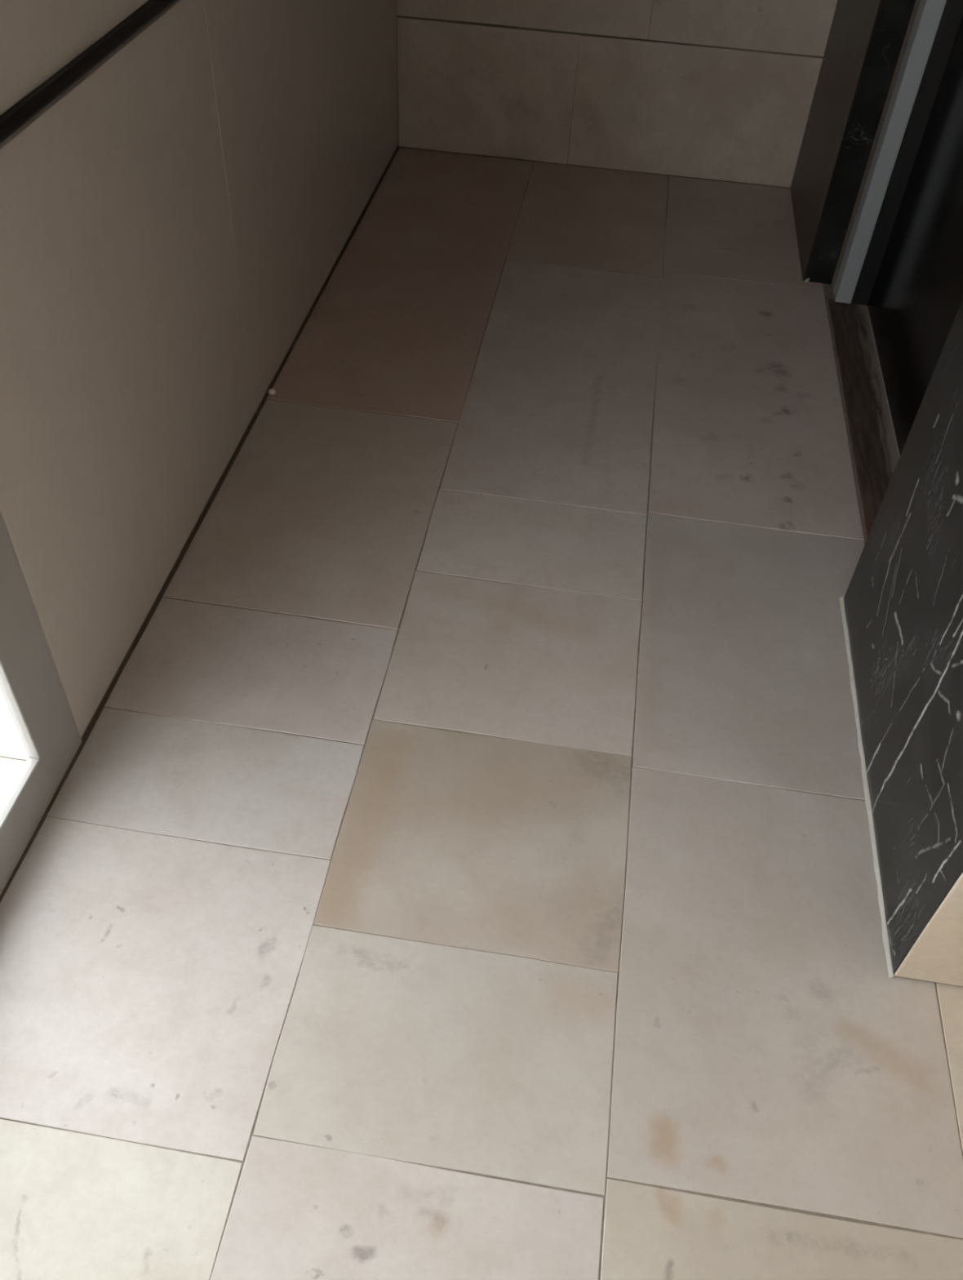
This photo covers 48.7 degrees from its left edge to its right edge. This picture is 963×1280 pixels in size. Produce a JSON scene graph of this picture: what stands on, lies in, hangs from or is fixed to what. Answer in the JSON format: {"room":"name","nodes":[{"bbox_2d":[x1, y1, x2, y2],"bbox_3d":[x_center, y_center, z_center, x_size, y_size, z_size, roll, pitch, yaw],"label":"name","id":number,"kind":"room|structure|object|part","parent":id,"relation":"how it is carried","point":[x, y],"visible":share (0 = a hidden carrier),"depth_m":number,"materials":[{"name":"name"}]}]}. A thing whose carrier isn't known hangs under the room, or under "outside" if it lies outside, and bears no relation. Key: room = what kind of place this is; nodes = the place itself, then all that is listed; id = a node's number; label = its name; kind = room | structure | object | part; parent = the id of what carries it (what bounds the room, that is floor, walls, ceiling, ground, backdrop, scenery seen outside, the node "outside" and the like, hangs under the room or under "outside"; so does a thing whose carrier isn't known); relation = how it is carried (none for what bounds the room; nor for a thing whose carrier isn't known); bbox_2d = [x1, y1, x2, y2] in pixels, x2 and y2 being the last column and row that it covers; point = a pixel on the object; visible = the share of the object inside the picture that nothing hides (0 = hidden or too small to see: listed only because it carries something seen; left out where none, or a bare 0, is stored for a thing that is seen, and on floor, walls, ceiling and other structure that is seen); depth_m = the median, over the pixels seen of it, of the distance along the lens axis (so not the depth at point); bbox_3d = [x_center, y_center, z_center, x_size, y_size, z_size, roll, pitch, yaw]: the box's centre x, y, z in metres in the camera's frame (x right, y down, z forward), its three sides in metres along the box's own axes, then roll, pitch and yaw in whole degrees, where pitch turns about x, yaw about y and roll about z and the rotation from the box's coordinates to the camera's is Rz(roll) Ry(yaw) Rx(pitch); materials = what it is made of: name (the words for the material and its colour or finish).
{"room":"bathroom","nodes":[
{"label":"bathroom","id":0,"kind":"room"},
{"bbox_2d":[0,688,28,806],"bbox_3d":[-1.643,0.271,1.773,1.772,0.060,6.800,8,46,4],"label":"floor","id":1,"kind":"structure","parent":0,"point":[14,755],"depth_m":1.86,"materials":[{"name":"stone"}]},
{"bbox_2d":[0,0,398,739],"bbox_3d":[-0.445,-1.789,1.929,0.030,2.700,2.913,8,46,4],"label":"wall","id":2,"kind":"structure","parent":0,"point":[171,226],"depth_m":1.92,"materials":[{"name":"beige paint"}]},
{"bbox_2d":[0,0,180,148],"bbox_3d":[-0.456,-1.450,2.164,0.019,0.032,2.762,8,46,4],"label":"trim","id":3,"kind":"structure","parent":2,"relation":"attached to","point":[31,107],"depth_m":1.53,"materials":[{"name":"black metal"}]},
{"bbox_2d":[0,147,399,902],"bbox_3d":[-0.693,0.131,1.949,0.008,0.029,5.356,8,46,4],"label":"trim","id":4,"kind":"structure","parent":2,"relation":"attached to","point":[165,587],"depth_m":2.19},
{"bbox_2d":[0,146,962,1279],"bbox_3d":[0.903,0.493,1.715,3.327,0.061,5.760,8,46,4],"label":"floor","id":5,"kind":"structure","parent":0,"point":[460,866],"depth_m":1.77,"materials":[{"name":"tile"}]},
{"bbox_2d":[267,388,276,395],"bbox_3d":[-0.525,-0.624,2.666,0.020,0.012,0.017,-23,51,-24],"label":"crumb","id":6,"kind":"object","parent":5,"relation":"on","point":[272,391],"visible":1,"depth_m":2.66,"materials":[{"name":"grey food"}]},
{"bbox_2d":[396,0,837,187],"bbox_3d":[0.568,-2.648,2.831,1.907,2.701,0.150,8,46,4],"label":"wall","id":7,"kind":"structure","parent":0,"point":[717,90],"depth_m":3.54,"materials":[{"name":"tile"}]},
{"bbox_2d":[790,0,915,284],"bbox_3d":[1.282,-2.249,2.486,0.398,2.700,0.701,8,46,4],"label":"wall","id":8,"kind":"structure","parent":0,"point":[866,37],"depth_m":3.04,"materials":[{"name":"brown stone"}]},
{"bbox_2d":[831,0,920,293],"bbox_3d":[1.125,-1.808,2.423,0.047,2.160,0.055,8,46,4],"label":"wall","id":9,"kind":"structure","parent":0,"point":[916,6],"depth_m":2.88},
{"bbox_2d":[844,298,962,975],"bbox_3d":[0.954,-0.699,0.951,0.403,2.700,0.852,8,46,4],"label":"wall","id":10,"kind":"structure","parent":0,"point":[904,597],"depth_m":1.72,"materials":[{"name":"black stone"}]},
{"bbox_2d":[839,596,893,977],"bbox_3d":[0.691,0.213,1.928,0.008,0.007,0.861,8,46,4],"label":"trim","id":11,"kind":"structure","parent":10,"relation":"attached to","point":[885,934],"depth_m":1.86,"materials":[{"name":"silver metal"}]},
{"bbox_2d":[894,872,962,986],"bbox_3d":[1.649,-0.327,0.632,1.924,2.700,0.100,8,46,4],"label":"wall","id":12,"kind":"structure","parent":0,"point":[936,956],"depth_m":1.56,"materials":[{"name":"paint"}]},
{"bbox_3d":[-0.859,-0.667,-0.808,0.150,0.390,2.594,8,46,4],"label":"lintel","id":13,"kind":"object","parent":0,"visible":0},
{"bbox_2d":[0,511,82,895],"bbox_3d":[-0.855,0.284,0.152,0.020,2.310,2.594,8,46,4],"label":"window","id":14,"kind":"structure","parent":13,"relation":"attached to","point":[31,687],"depth_m":1.68,"materials":[{"name":"grey paint"}]},
{"bbox_3d":[-0.904,1.055,0.942,0.020,0.099,2.360,8,46,4],"label":"rail","id":15,"kind":"part","parent":14,"relation":"part of","materials":[{"name":"grey paint"}]},
{"bbox_3d":[1.173,-2.254,0.973,0.398,0.540,1.430,8,46,4],"label":"lintel","id":16,"kind":"object","parent":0,"visible":0},
{"bbox_2d":[827,0,962,539],"bbox_3d":[1.052,-1.317,1.946,0.140,2.170,1.430,8,46,4],"label":"door","id":17,"kind":"structure","parent":16,"relation":"attached to","point":[903,259],"depth_m":2.69,"materials":[{"name":"metal"}]},
{"bbox_3d":[1.116,-1.767,2.380,0.047,2.156,0.065,8,46,4],"label":"frame post","id":18,"kind":"part","parent":17,"relation":"part of","materials":[{"name":"metal"}]}
]}

